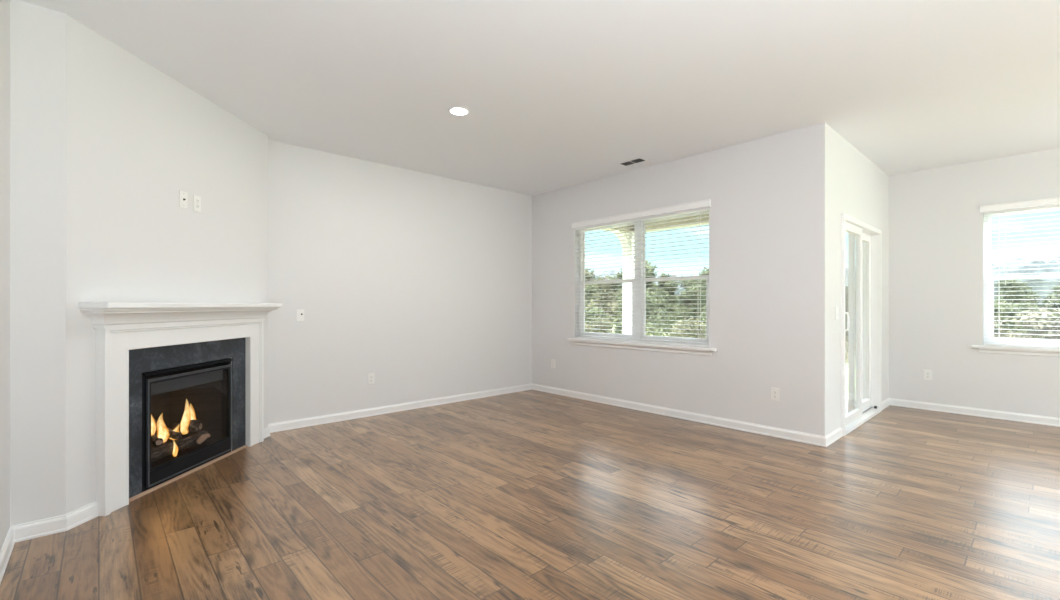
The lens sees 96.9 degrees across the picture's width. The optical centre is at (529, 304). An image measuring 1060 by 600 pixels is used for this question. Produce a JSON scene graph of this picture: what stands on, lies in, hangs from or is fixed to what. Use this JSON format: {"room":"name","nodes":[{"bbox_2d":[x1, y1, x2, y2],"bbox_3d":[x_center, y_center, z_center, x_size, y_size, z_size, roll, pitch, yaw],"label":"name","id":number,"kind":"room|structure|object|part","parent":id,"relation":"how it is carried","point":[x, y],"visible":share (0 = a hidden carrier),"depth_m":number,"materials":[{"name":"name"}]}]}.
{"room":"empty living room","nodes":[
{"label":"empty living room","id":0,"kind":"room"},
{"bbox_2d":[0,0,9,550],"bbox_3d":[-0.533,-0.175,-0.021,0.160,2.740,9.410,0,0,-43],"label":"wall","id":1,"kind":"structure","parent":0,"point":[4,4],"depth_m":2.21,"materials":[{"name":"paint"}]},
{"bbox_2d":[0,526,14,583],"bbox_3d":[0.000,1.153,-0.472,0.017,0.083,7.705,0,0,-43],"label":"baseboard","id":2,"kind":"structure","parent":1,"relation":"attached to","point":[5,553],"depth_m":2.18,"materials":[{"name":"white paint"}]},
{"bbox_2d":[10,0,64,525],"bbox_3d":[-2.572,-0.175,2.464,0.196,2.740,0.100,0,0,-43],"label":"wall","id":3,"kind":"structure","parent":0,"point":[37,33],"depth_m":2.42,"materials":[{"name":"paint"}]},
{"bbox_2d":[12,514,66,542],"bbox_3d":[-2.530,1.153,2.424,0.204,0.083,0.017,0,0,-43],"label":"baseboard","id":4,"kind":"structure","parent":3,"relation":"attached to","point":[48,526],"depth_m":2.42,"materials":[{"name":"white paint"}]},
{"bbox_2d":[65,14,267,513],"bbox_3d":[-2.477,-0.175,3.391,0.100,2.740,1.791,0,0,2],"label":"wall","id":5,"kind":"structure","parent":0,"point":[136,136],"depth_m":2.96,"materials":[{"name":"paint"}]},
{"bbox_2d":[66,501,98,530],"bbox_3d":[-2.454,1.153,2.573,0.017,0.083,0.172,0,0,2],"label":"baseboard","id":6,"kind":"structure","parent":5,"relation":"attached to","point":[77,517],"depth_m":2.57,"materials":[{"name":"white paint"}]},
{"bbox_2d":[78,302,281,515],"bbox_3d":[-2.340,0.590,3.385,0.175,1.210,1.664,0,0,2],"label":"fireplace mantel","id":7,"kind":"object","parent":5,"relation":"attached to","point":[121,327],"visible":1,"depth_m":2.81,"materials":[{"name":"white paint"}]},
{"bbox_3d":[-2.357,0.077,3.386,0.140,0.112,1.640,0,0,2],"label":"crown moulding","id":8,"kind":"part","parent":7,"relation":"part of","materials":[{"name":"white paint"}]},
{"bbox_2d":[78,302,281,308],"bbox_3d":[-2.340,0.003,3.385,0.175,0.036,1.664,0,0,2],"label":"mantel shelf","id":9,"kind":"object","parent":7,"relation":"attached to","point":[81,305],"depth_m":2.99,"materials":[{"name":"white paint"}]},
{"bbox_2d":[179,190,187,208],"bbox_3d":[-2.423,-0.737,3.291,0.016,0.116,0.072,0,0,2],"label":"plate","id":10,"kind":"object","parent":5,"relation":"attached to","point":[183,196],"visible":1,"depth_m":3.29,"materials":[{"name":"white plastic"}]},
{"bbox_2d":[129,337,245,497],"bbox_3d":[-2.424,0.727,3.389,0.006,0.912,1.141,0,0,2],"label":"surround","id":11,"kind":"object","parent":5,"relation":"attached to","point":[163,357],"visible":0.73,"depth_m":3.20,"materials":[{"name":"stone"}]},
{"bbox_2d":[129,445,247,501],"bbox_3d":[-2.412,1.187,3.388,0.018,0.016,1.140,0,0,2],"label":"trim","id":12,"kind":"structure","parent":5,"relation":"attached to","point":[244,446],"depth_m":3.27,"materials":[{"name":"brown wood"}]},
{"bbox_2d":[193,195,200,211],"bbox_3d":[-2.421,-0.737,3.418,0.009,0.116,0.072,0,0,2],"label":"wall outlet","id":13,"kind":"object","parent":5,"relation":"attached to","point":[196,199],"visible":1,"depth_m":3.41,"materials":[{"name":"white plastic"}]},
{"bbox_2d":[264,427,269,437],"bbox_3d":[-2.384,1.153,4.204,0.017,0.083,0.173,0,0,2],"label":"baseboard","id":14,"kind":"structure","parent":5,"relation":"attached to","point":[266,430],"depth_m":4.25,"materials":[{"name":"white paint"}]},
{"bbox_2d":[268,140,531,423],"bbox_3d":[-1.755,-0.175,5.134,5.010,2.740,0.160,0,0,-43],"label":"wall","id":15,"kind":"structure","parent":0,"point":[419,282],"depth_m":5.17,"materials":[{"name":"paint"}]},
{"bbox_2d":[296,309,303,321],"bbox_3d":[-2.238,0.103,4.575,0.072,0.116,0.011,0,0,-43],"label":"valve plate","id":16,"kind":"object","parent":15,"relation":"attached to","point":[299,313],"visible":1,"depth_m":4.57,"materials":[{"name":"white plastic"}]},
{"bbox_2d":[368,373,373,383],"bbox_3d":[-1.710,0.795,5.060,0.072,0.116,0.009,0,0,-43],"label":"wall outlet","id":17,"kind":"object","parent":15,"relation":"attached to","point":[370,375],"visible":1,"depth_m":5.06,"materials":[{"name":"white plastic"}]},
{"bbox_2d":[268,383,531,432],"bbox_3d":[-1.215,1.153,5.509,3.386,0.083,0.017,0,0,-43],"label":"baseboard","id":18,"kind":"structure","parent":15,"relation":"attached to","point":[318,420],"depth_m":5.18,"materials":[{"name":"white paint"}]},
{"bbox_2d":[0,390,1059,599],"bbox_3d":[2.212,1.255,2.498,7.613,0.120,9.410,0,0,-43],"label":"floor","id":19,"kind":"structure","parent":0,"point":[528,494],"depth_m":2.65,"materials":[{"name":"brown wood"}]},
{"bbox_2d":[142,358,233,491],"bbox_3d":[-2.646,0.810,3.386,0.484,0.761,0.838,0,0,2],"label":"gas fireplace","id":20,"kind":"object","parent":19,"relation":"on","point":[205,387],"visible":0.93,"depth_m":3.55,"materials":[{"name":"black paint"}]},
{"bbox_2d":[157,420,169,442],"bbox_3d":[-2.607,0.873,3.342,0.060,0.215,0.096,0,0,24],"label":"flame","id":21,"kind":"object","parent":20,"relation":"in","point":[162,430],"visible":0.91,"depth_m":3.32,"materials":[{"name":"yellow"}]},
{"bbox_2d":[151,436,182,448],"bbox_3d":[-2.708,1.029,3.366,0.089,0.098,0.480,0,0,5],"label":"log","id":22,"kind":"object","parent":20,"relation":"on","point":[168,441],"visible":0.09,"depth_m":3.47,"materials":[{"name":"brown wood"}]},
{"bbox_2d":[171,420,201,431],"bbox_3d":[-2.614,0.923,3.579,0.193,0.098,0.090,0,0,-8],"label":"log","id":23,"kind":"object","parent":22,"relation":"on","point":[195,425],"visible":0.63,"depth_m":3.56,"materials":[{"name":"brown wood"}]},
{"bbox_2d":[180,406,190,434],"bbox_3d":[-2.589,0.838,3.527,0.053,0.265,0.091,0,0,2],"label":"flame","id":24,"kind":"object","parent":23,"relation":"on","point":[185,422],"visible":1,"depth_m":3.52,"materials":[{"name":"yellow"}]},
{"bbox_2d":[190,409,195,419],"bbox_3d":[-2.618,0.860,3.628,0.058,0.210,0.094,0,0,15],"label":"flame","id":25,"kind":"object","parent":23,"relation":"on","point":[192,413],"visible":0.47,"depth_m":3.63,"materials":[{"name":"yellow"}]},
{"bbox_2d":[172,444,177,456],"bbox_3d":[-2.481,1.000,3.286,0.024,0.120,0.048,0,0,2],"label":"flame","id":26,"kind":"object","parent":20,"relation":"in","point":[175,447],"visible":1,"depth_m":3.28,"materials":[{"name":"yellow"}]},
{"bbox_2d":[151,430,207,462],"bbox_3d":[-2.533,1.012,3.386,0.088,0.092,0.556,0,0,1],"label":"log","id":27,"kind":"object","parent":20,"relation":"in","point":[161,451],"visible":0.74,"depth_m":3.32,"materials":[{"name":"brown wood"}]},
{"bbox_2d":[151,434,162,446],"bbox_3d":[-2.623,0.927,3.262,0.235,0.082,0.070,0,0,33],"label":"log","id":28,"kind":"object","parent":27,"relation":"on","point":[155,440],"visible":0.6,"depth_m":3.20,"materials":[{"name":"brown wood"}]},
{"bbox_2d":[151,417,155,435],"bbox_3d":[-2.622,0.818,3.260,0.042,0.175,0.071,0,0,2],"label":"flame","id":29,"kind":"object","parent":28,"relation":"on","point":[153,424],"visible":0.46,"depth_m":3.25,"materials":[{"name":"yellow"}]},
{"bbox_2d":[155,427,180,438],"bbox_3d":[-2.626,0.930,3.411,0.208,0.080,0.067,0,0,12],"label":"log","id":30,"kind":"object","parent":27,"relation":"on","point":[174,435],"visible":0.54,"depth_m":3.38,"materials":[{"name":"brown wood"}]},
{"bbox_2d":[196,434,209,443],"bbox_3d":[-2.460,1.006,3.540,0.047,0.061,0.114,0,0,2],"label":"log","id":31,"kind":"object","parent":27,"relation":"on","point":[202,438],"visible":1,"depth_m":3.52,"materials":[{"name":"brown wood"}]},
{"bbox_2d":[142,359,233,378],"bbox_3d":[-2.417,0.451,3.376,0.027,0.034,0.830,0,0,2],"label":"hood","id":32,"kind":"object","parent":20,"relation":"attached to","point":[144,374],"depth_m":3.32,"materials":[{"name":"black paint"}]},
{"bbox_3d":[-2.422,1.112,3.385,0.016,0.084,0.764,0,0,2],"label":"panel","id":33,"kind":"part","parent":20,"relation":"part of","materials":[{"name":"black paint"}]},
{"bbox_3d":[-2.426,0.781,3.385,0.009,0.577,0.764,0,0,2],"label":"frame","id":34,"kind":"part","parent":20,"relation":"part of","materials":[{"name":"black paint"}]},
{"bbox_2d":[21,0,1059,195],"bbox_3d":[2.212,-1.645,2.498,7.613,0.200,9.410,0,0,-43],"label":"ceiling","id":35,"kind":"structure","parent":0,"point":[557,94],"depth_m":3.12,"materials":[{"name":"paint"}]},
{"bbox_2d":[448,106,469,115],"bbox_3d":[-0.566,-1.541,3.744,0.176,0.008,0.176,0,0,-43],"label":"recessed light","id":36,"kind":"object","parent":35,"relation":"in","point":[457,110],"visible":1,"depth_m":3.74,"materials":[{"name":"white paint"}]},
{"bbox_2d":[617,157,647,166],"bbox_3d":[1.107,-1.542,5.073,0.150,0.006,0.300,0,0,-43],"label":"ceiling vent","id":37,"kind":"object","parent":35,"relation":"in","point":[636,160],"visible":1,"depth_m":5.06,"materials":[{"name":"metal"}]},
{"bbox_2d":[532,122,829,435],"bbox_3d":[1.318,-0.175,5.371,0.160,2.740,3.647,0,0,-43],"label":"wall","id":38,"kind":"structure","parent":0,"point":[769,211],"depth_m":4.55,"materials":[{"name":"paint"}]},
{"bbox_2d":[551,359,554,367],"bbox_3d":[0.314,0.795,6.340,0.009,0.116,0.072,0,0,-43],"label":"wall outlet","id":39,"kind":"object","parent":38,"relation":"attached to","point":[552,360],"visible":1,"depth_m":6.34,"materials":[{"name":"white plastic"}]},
{"bbox_2d":[568,210,716,355],"bbox_3d":[1.227,-0.246,5.432,0.192,1.518,1.985,0,0,-43],"label":"window","id":40,"kind":"structure","parent":38,"relation":"in","point":[638,303],"depth_m":5.43,"materials":[{"name":"white plastic"}]},
{"bbox_3d":[0.956,0.046,5.805,0.026,0.707,0.828,0,0,-43],"label":"sash","id":41,"kind":"part","parent":40,"relation":"part of","materials":[{"name":"white plastic"}]},
{"bbox_3d":[0.975,-0.618,5.823,0.024,0.705,0.828,0,0,-43],"label":"sash","id":42,"kind":"part","parent":40,"relation":"part of","materials":[{"name":"white plastic"}]},
{"bbox_2d":[572,199,710,346],"bbox_3d":[1.196,-0.316,5.403,0.091,1.482,1.859,0,0,-43],"label":"window blind","id":43,"kind":"object","parent":40,"relation":"attached to","point":[703,205],"visible":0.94,"depth_m":5.32,"materials":[{"name":"white plastic"}]},
{"bbox_3d":[0.677,-0.274,5.996,0.054,1.382,0.003,0,0,-43],"label":"ladder cord","id":44,"kind":"part","parent":43,"relation":"part of","materials":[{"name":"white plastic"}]},
{"bbox_3d":[1.142,-0.274,5.489,0.054,1.382,0.003,0,0,-43],"label":"ladder cord","id":45,"kind":"part","parent":43,"relation":"part of","materials":[{"name":"white fabric"}]},
{"bbox_3d":[1.210,0.417,5.415,0.048,0.016,1.799,0,0,-43],"label":"rail","id":46,"kind":"part","parent":43,"relation":"part of","materials":[{"name":"white plastic"}]},
{"bbox_3d":[1.742,-0.274,4.835,0.054,1.382,0.003,0,0,-43],"label":"ladder cord","id":47,"kind":"part","parent":43,"relation":"part of","materials":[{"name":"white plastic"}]},
{"bbox_3d":[1.203,0.445,5.410,0.127,0.032,1.985,0,0,-43],"label":"sill","id":48,"kind":"part","parent":40,"relation":"part of","materials":[{"name":"white paint"}]},
{"bbox_3d":[1.576,0.046,5.129,0.026,0.707,0.828,0,0,-43],"label":"sash","id":49,"kind":"part","parent":40,"relation":"part of","materials":[{"name":"white plastic"}]},
{"bbox_3d":[1.596,-0.618,5.147,0.024,0.705,0.828,0,0,-43],"label":"sash","id":50,"kind":"part","parent":40,"relation":"part of","materials":[{"name":"white plastic"}]},
{"bbox_2d":[532,383,825,446],"bbox_3d":[1.259,1.153,5.305,0.017,0.083,3.664,0,0,-43],"label":"baseboard","id":51,"kind":"structure","parent":38,"relation":"attached to","point":[808,438],"depth_m":4.80,"materials":[{"name":"white paint"}]},
{"bbox_2d":[771,387,779,400],"bbox_3d":[2.223,0.810,4.259,0.009,0.116,0.072,0,0,-43],"label":"wall outlet","id":52,"kind":"object","parent":38,"relation":"attached to","point":[775,392],"visible":1,"depth_m":4.25,"materials":[{"name":"white plastic"}]},
{"bbox_2d":[830,127,888,432],"bbox_3d":[3.397,-0.175,4.912,2.283,2.740,0.160,0,0,-43],"label":"wall","id":53,"kind":"structure","parent":0,"point":[859,189],"depth_m":4.51,"materials":[{"name":"paint"}]},
{"bbox_2d":[825,427,842,446],"bbox_3d":[2.663,1.153,4.118,0.483,0.083,0.017,0,0,-43],"label":"baseboard","id":54,"kind":"structure","parent":53,"relation":"attached to","point":[836,434],"depth_m":4.10,"materials":[{"name":"white paint"}]},
{"bbox_2d":[835,307,838,319],"bbox_3d":[2.742,0.073,4.193,0.072,0.116,0.012,0,0,-43],"label":"light switch","id":55,"kind":"object","parent":53,"relation":"attached to","point":[836,308],"visible":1,"depth_m":4.18,"materials":[{"name":"white plastic"}]},
{"bbox_2d":[841,213,881,435],"bbox_3d":[3.359,0.180,4.822,1.470,2.030,0.180,0,0,-43],"label":"door","id":56,"kind":"structure","parent":53,"relation":"in","point":[858,413],"depth_m":4.84,"materials":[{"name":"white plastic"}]},
{"bbox_3d":[2.909,0.155,4.326,0.040,0.240,0.058,0,0,-43],"label":"handle","id":57,"kind":"part","parent":56,"relation":"part of","materials":[{"name":"white plastic"}]},
{"bbox_3d":[3.124,0.180,4.586,0.737,1.926,0.042,0,0,-43],"label":"sliding panel","id":58,"kind":"part","parent":56,"relation":"part of","materials":[{"name":"white plastic"}]},
{"bbox_3d":[3.571,0.180,5.084,0.735,1.926,0.042,0,0,-43],"label":"fixed panel","id":59,"kind":"part","parent":56,"relation":"part of","materials":[{"name":"white plastic"}]},
{"bbox_2d":[882,398,889,409],"bbox_3d":[4.127,1.153,5.461,0.465,0.083,0.017,0,0,-43],"label":"baseboard","id":60,"kind":"structure","parent":53,"relation":"attached to","point":[885,403],"depth_m":5.47,"materials":[{"name":"white paint"}]},
{"bbox_2d":[889,148,1059,417],"bbox_3d":[6.137,-0.175,3.732,0.160,2.740,5.603,0,0,-43],"label":"wall","id":61,"kind":"structure","parent":0,"point":[936,222],"depth_m":5.19,"materials":[{"name":"paint"}]},
{"bbox_2d":[924,370,931,380],"bbox_3d":[4.534,0.800,5.353,0.009,0.116,0.072,0,0,-43],"label":"wall outlet","id":62,"kind":"object","parent":61,"relation":"attached to","point":[927,373],"visible":1,"depth_m":5.35,"materials":[{"name":"white plastic"}]},
{"bbox_2d":[889,398,1059,426],"bbox_3d":[6.126,1.153,3.614,0.017,0.083,5.443,0,0,-43],"label":"baseboard","id":63,"kind":"structure","parent":61,"relation":"attached to","point":[1045,420],"depth_m":5.04,"materials":[{"name":"white paint"}]},
{"bbox_2d":[972,208,1059,356],"bbox_3d":[5.497,-0.246,4.391,0.192,1.518,1.985,0,0,-43],"label":"window","id":64,"kind":"structure","parent":61,"relation":"in","point":[988,300],"depth_m":4.96,"materials":[{"name":"white plastic"}]},
{"bbox_3d":[5.473,0.445,4.369,0.127,0.032,1.985,0,0,-43],"label":"sill","id":65,"kind":"part","parent":64,"relation":"part of","materials":[{"name":"white paint"}]},
{"bbox_2d":[980,197,1059,347],"bbox_3d":[5.466,-0.316,4.362,0.091,1.482,1.859,0,0,-43],"label":"window blind","id":66,"kind":"object","parent":64,"relation":"attached to","point":[1048,203],"visible":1,"depth_m":4.82,"materials":[{"name":"white plastic"}]},
{"bbox_3d":[5.479,0.417,4.375,0.048,0.016,1.799,0,0,-43],"label":"rail","id":67,"kind":"part","parent":66,"relation":"part of","materials":[{"name":"white plastic"}]},
{"bbox_3d":[5.245,-0.618,4.783,0.024,0.705,0.828,0,0,-43],"label":"sash","id":68,"kind":"part","parent":64,"relation":"part of","materials":[{"name":"white plastic"}]},
{"bbox_3d":[5.225,0.046,4.764,0.026,0.707,0.828,0,0,-43],"label":"sash","id":69,"kind":"part","parent":64,"relation":"part of","materials":[{"name":"white plastic"}]},
{"label":"outside","id":70,"kind":"structure","parent":0,"visible":0},
{"bbox_2d":[612,325,1037,397],"bbox_3d":[31.906,2.085,83.559,240.000,1.093,320.000,0,0,-43],"label":"ground","id":71,"kind":"structure","parent":70,"point":[846,364],"depth_m":10.21,"materials":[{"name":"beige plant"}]},
{"bbox_2d":[585,268,594,303],"bbox_3d":[3.851,0.616,30.704,2.074,6.152,2.693,0,0,6],"label":"tree","id":72,"kind":"object","parent":71,"relation":"on","point":[587,275],"visible":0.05,"depth_m":30.46,"materials":[{"name":"green plant"}]},
{"bbox_2d":[585,284,604,313],"bbox_3d":[3.918,0.918,27.682,1.863,4.412,1.956,0,0,9],"label":"tree","id":73,"kind":"object","parent":71,"relation":"on","point":[588,289],"visible":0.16,"depth_m":27.23,"materials":[{"name":"green plant"}]},
{"bbox_2d":[585,315,610,332],"bbox_3d":[2.364,1.209,16.910,1.348,1.688,1.196,0,0,33],"label":"shrub","id":74,"kind":"object","parent":71,"relation":"on","point":[603,326],"visible":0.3,"depth_m":16.78,"materials":[{"name":"green plant"}]},
{"bbox_2d":[585,304,612,332],"bbox_3d":[2.749,1.141,21.006,1.991,2.351,1.918,0,0,4],"label":"shrub","id":75,"kind":"object","parent":71,"relation":"on","point":[594,311],"visible":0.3,"depth_m":20.85,"materials":[{"name":"green plant"}]},
{"bbox_2d":[586,276,620,330],"bbox_3d":[3.743,0.776,23.711,1.980,4.522,1.366,0,0,9],"label":"tree","id":76,"kind":"object","parent":71,"relation":"on","point":[606,295],"visible":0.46,"depth_m":23.56,"materials":[{"name":"green plant"}]},
{"bbox_2d":[600,275,619,332],"bbox_3d":[6.345,0.777,38.978,2.913,6.543,3.013,0,0,3],"label":"tree","id":77,"kind":"object","parent":71,"relation":"on","point":[612,287],"visible":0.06,"depth_m":38.30,"materials":[{"name":"green plant"}]},
{"bbox_2d":[609,317,622,333],"bbox_3d":[2.811,1.133,14.008,1.334,1.586,1.230,0,0,24],"label":"shrub","id":78,"kind":"object","parent":71,"relation":"on","point":[619,323],"visible":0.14,"depth_m":13.94,"materials":[{"name":"green plant"}]},
{"bbox_2d":[617,289,622,321],"bbox_3d":[6.209,1.067,30.259,1.902,4.482,1.527,0,0,-31],"label":"tree","id":79,"kind":"object","parent":71,"relation":"on","point":[621,291],"visible":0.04,"depth_m":30.24,"materials":[{"name":"green plant"}]},
{"bbox_2d":[611,263,649,317],"bbox_3d":[7.412,0.444,34.647,3.550,7.417,3.546,0,0,-19],"label":"tree","id":80,"kind":"object","parent":71,"relation":"on","point":[620,276],"visible":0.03,"depth_m":34.29,"materials":[{"name":"green plant"}]},
{"bbox_2d":[611,293,675,336],"bbox_3d":[4.543,0.889,18.664,2.477,3.069,2.609,0,0,-20],"label":"shrub","id":81,"kind":"object","parent":71,"relation":"on","point":[653,310],"visible":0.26,"depth_m":18.39,"materials":[{"name":"green plant"}]},
{"bbox_2d":[646,261,662,318],"bbox_3d":[5.816,0.512,24.797,2.544,5.864,2.863,0,0,6],"label":"tree","id":82,"kind":"object","parent":71,"relation":"on","point":[656,295],"visible":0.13,"depth_m":24.43,"materials":[{"name":"green plant"}]},
{"bbox_2d":[647,313,672,335],"bbox_3d":[5.837,1.296,21.992,1.733,2.197,1.881,0,0,-13],"label":"shrub","id":83,"kind":"object","parent":71,"relation":"on","point":[659,313],"visible":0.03,"depth_m":21.75,"materials":[{"name":"green plant"}]},
{"bbox_2d":[657,297,664,315],"bbox_3d":[7.258,1.171,27.309,1.331,3.838,1.393,0,0,3],"label":"tree","id":84,"kind":"object","parent":71,"relation":"on","point":[661,306],"visible":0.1,"depth_m":26.92,"materials":[{"name":"green plant"}]},
{"bbox_2d":[655,272,675,294],"bbox_3d":[13.599,0.543,47.001,2.824,7.675,2.488,0,0,-41],"label":"tree","id":85,"kind":"object","parent":71,"relation":"on","point":[660,285],"visible":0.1,"depth_m":46.72,"materials":[{"name":"green plant"}]},
{"bbox_2d":[662,301,673,325],"bbox_3d":[8.070,1.271,28.875,1.578,3.590,1.524,0,0,19],"label":"tree","id":86,"kind":"object","parent":71,"relation":"on","point":[666,305],"visible":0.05,"depth_m":28.71,"materials":[{"name":"green plant"}]},
{"bbox_2d":[662,281,683,330],"bbox_3d":[12.873,0.856,42.519,2.295,6.419,2.251,0,0,25],"label":"tree","id":87,"kind":"object","parent":71,"relation":"on","point":[667,296],"visible":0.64,"depth_m":42.14,"materials":[{"name":"green plant"}]},
{"bbox_2d":[678,280,687,308],"bbox_3d":[16.310,0.626,48.526,2.355,7.178,2.624,0,0,-11],"label":"tree","id":88,"kind":"object","parent":71,"relation":"on","point":[682,282],"visible":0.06,"depth_m":48.61,"materials":[{"name":"green plant"}]},
{"bbox_2d":[669,317,705,337],"bbox_3d":[4.332,1.125,13.013,1.222,1.665,1.199,0,0,41],"label":"shrub","id":89,"kind":"object","parent":71,"relation":"on","point":[676,330],"visible":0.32,"depth_m":12.91,"materials":[{"name":"green plant"}]},
{"bbox_2d":[673,319,701,336],"bbox_3d":[4.886,1.200,14.503,1.066,1.555,1.159,0,0,-37],"label":"shrub","id":90,"kind":"object","parent":71,"relation":"on","point":[683,322],"visible":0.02,"depth_m":14.51,"materials":[{"name":"green plant"}]},
{"bbox_2d":[670,284,705,323],"bbox_3d":[8.708,1.027,25.862,1.978,4.235,1.823,0,0,-8],"label":"tree","id":91,"kind":"object","parent":71,"relation":"on","point":[690,305],"visible":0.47,"depth_m":25.50,"materials":[{"name":"green plant"}]},
{"bbox_2d":[684,280,694,292],"bbox_3d":[13.262,0.844,36.433,2.948,6.106,2.570,0,0,21],"label":"tree","id":92,"kind":"object","parent":71,"relation":"on","point":[686,283],"visible":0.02,"depth_m":36.76,"materials":[{"name":"green plant"}]},
{"bbox_2d":[688,280,705,313],"bbox_3d":[10.809,0.859,29.185,1.999,5.529,1.960,0,0,39],"label":"tree","id":93,"kind":"object","parent":71,"relation":"on","point":[696,284],"visible":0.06,"depth_m":28.88,"materials":[{"name":"green plant"}]},
{"bbox_2d":[692,267,708,284],"bbox_3d":[12.406,0.602,33.050,3.098,6.784,3.093,0,0,45],"label":"tree","id":94,"kind":"object","parent":71,"relation":"on","point":[706,270],"visible":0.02,"depth_m":32.99,"materials":[{"name":"green plant"}]},
{"bbox_2d":[698,311,705,337],"bbox_3d":[7.979,1.296,20.253,1.794,2.165,1.756,0,0,6],"label":"shrub","id":95,"kind":"object","parent":71,"relation":"on","point":[703,317],"visible":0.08,"depth_m":20.30,"materials":[{"name":"green plant"}]},
{"bbox_2d":[698,270,708,315],"bbox_3d":[9.039,0.742,22.690,1.827,5.097,1.648,0,0,0],"label":"tree","id":96,"kind":"object","parent":71,"relation":"on","point":[703,289],"visible":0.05,"depth_m":22.95,"materials":[{"name":"green plant"}]},
{"bbox_2d":[845,283,855,315],"bbox_3d":[31.910,0.861,47.135,2.843,6.107,2.658,0,0,12],"label":"tree","id":97,"kind":"object","parent":71,"relation":"on","point":[846,290],"visible":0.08,"depth_m":46.72,"materials":[{"name":"green plant"}]},
{"bbox_2d":[845,316,855,351],"bbox_3d":[9.607,1.085,14.853,1.909,2.229,1.890,0,0,-44],"label":"shrub","id":98,"kind":"object","parent":71,"relation":"on","point":[846,332],"visible":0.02,"depth_m":14.43,"materials":[{"name":"green plant"}]},
{"bbox_2d":[845,337,855,365],"bbox_3d":[8.259,1.155,12.811,1.282,1.615,1.110,0,0,41],"label":"shrub","id":99,"kind":"object","parent":71,"relation":"on","point":[846,349],"visible":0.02,"depth_m":12.40,"materials":[{"name":"green plant"}]},
{"bbox_2d":[994,317,1020,338],"bbox_3d":[12.007,1.115,12.527,1.396,2.005,1.587,0,0,-5],"label":"shrub","id":100,"kind":"object","parent":71,"relation":"on","point":[996,330],"visible":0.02,"depth_m":12.19,"materials":[{"name":"green plant"}]},
{"bbox_2d":[994,299,1036,338],"bbox_3d":[19.943,1.270,20.159,2.511,3.198,2.653,0,0,-39],"label":"shrub","id":101,"kind":"object","parent":71,"relation":"on","point":[1002,307],"visible":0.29,"depth_m":19.77,"materials":[{"name":"green plant"}]},
{"bbox_2d":[995,280,1040,307],"bbox_3d":[37.591,0.902,36.223,2.652,6.092,2.593,0,0,15],"label":"tree","id":102,"kind":"object","parent":71,"relation":"on","point":[1012,288],"visible":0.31,"depth_m":36.10,"materials":[{"name":"green plant"}]},
{"bbox_2d":[1015,302,1038,337],"bbox_3d":[28.430,1.516,26.779,1.554,3.304,1.534,0,0,-25],"label":"tree","id":103,"kind":"object","parent":71,"relation":"on","point":[1022,306],"visible":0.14,"depth_m":26.86,"materials":[{"name":"green plant"}]},
{"bbox_2d":[1000,300,1059,339],"bbox_3d":[11.491,0.992,10.666,1.436,2.199,1.726,0,0,3],"label":"shrub","id":104,"kind":"object","parent":71,"relation":"on","point":[1029,316],"visible":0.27,"depth_m":10.51,"materials":[{"name":"green plant"}]},
{"bbox_2d":[1017,291,1044,310],"bbox_3d":[42.244,1.142,39.808,2.209,5.168,2.330,0,0,-23],"label":"tree","id":105,"kind":"object","parent":71,"relation":"on","point":[1035,296],"visible":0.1,"depth_m":39.38,"materials":[{"name":"green plant"}]},
{"bbox_2d":[1036,291,1059,328],"bbox_3d":[27.878,1.267,24.813,1.957,4.243,2.018,0,0,15],"label":"tree","id":106,"kind":"object","parent":71,"relation":"on","point":[1056,303],"visible":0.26,"depth_m":24.78,"materials":[{"name":"green plant"}]},
{"bbox_2d":[1046,286,1059,315],"bbox_3d":[40.451,1.100,35.583,2.488,5.338,2.513,0,0,23],"label":"tree","id":107,"kind":"object","parent":71,"relation":"on","point":[1056,287],"visible":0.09,"depth_m":36.16,"materials":[{"name":"green plant"}]},
{"bbox_3d":[2.138,1.360,6.543,2.633,0.270,3.947,0,0,-43],"label":"floor","id":108,"kind":"structure","parent":0,"visible":0},
{"bbox_2d":[623,232,633,333],"bbox_3d":[1.772,-0.015,8.275,0.240,2.480,0.240,0,0,-43],"label":"porch column","id":109,"kind":"structure","parent":108,"relation":"on","point":[629,285],"depth_m":8.19,"materials":[{"name":"white paint"}]},
{"bbox_2d":[603,225,631,231],"bbox_3d":[0.918,-1.330,7.492,2.118,0.150,0.200,0,0,-43],"label":"beam","id":110,"kind":"structure","parent":109,"relation":"on","point":[630,229],"depth_m":7.93,"materials":[{"name":"beige wood"}]},
{"bbox_2d":[610,230,630,256],"bbox_3d":[1.543,-1.045,8.066,0.420,0.420,0.160,0,0,-43],"label":"bracket","id":111,"kind":"object","parent":109,"relation":"attached to","point":[616,231],"visible":0.66,"depth_m":8.13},
{"bbox_2d":[632,214,708,232],"bbox_3d":[2.920,-1.330,7.024,0.200,0.150,3.597,0,0,-43],"label":"beam","id":112,"kind":"structure","parent":109,"relation":"on","point":[703,215],"depth_m":7.52,"materials":[{"name":"beige wood"}]},
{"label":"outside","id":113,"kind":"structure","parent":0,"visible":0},
{"bbox_2d":[593,256,1059,309],"bbox_3d":[57.388,-1.381,91.683,147.458,17.152,286.351,0,0,-43],"label":"hills","id":114,"kind":"structure","parent":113,"point":[1010,270],"depth_m":84.12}
]}

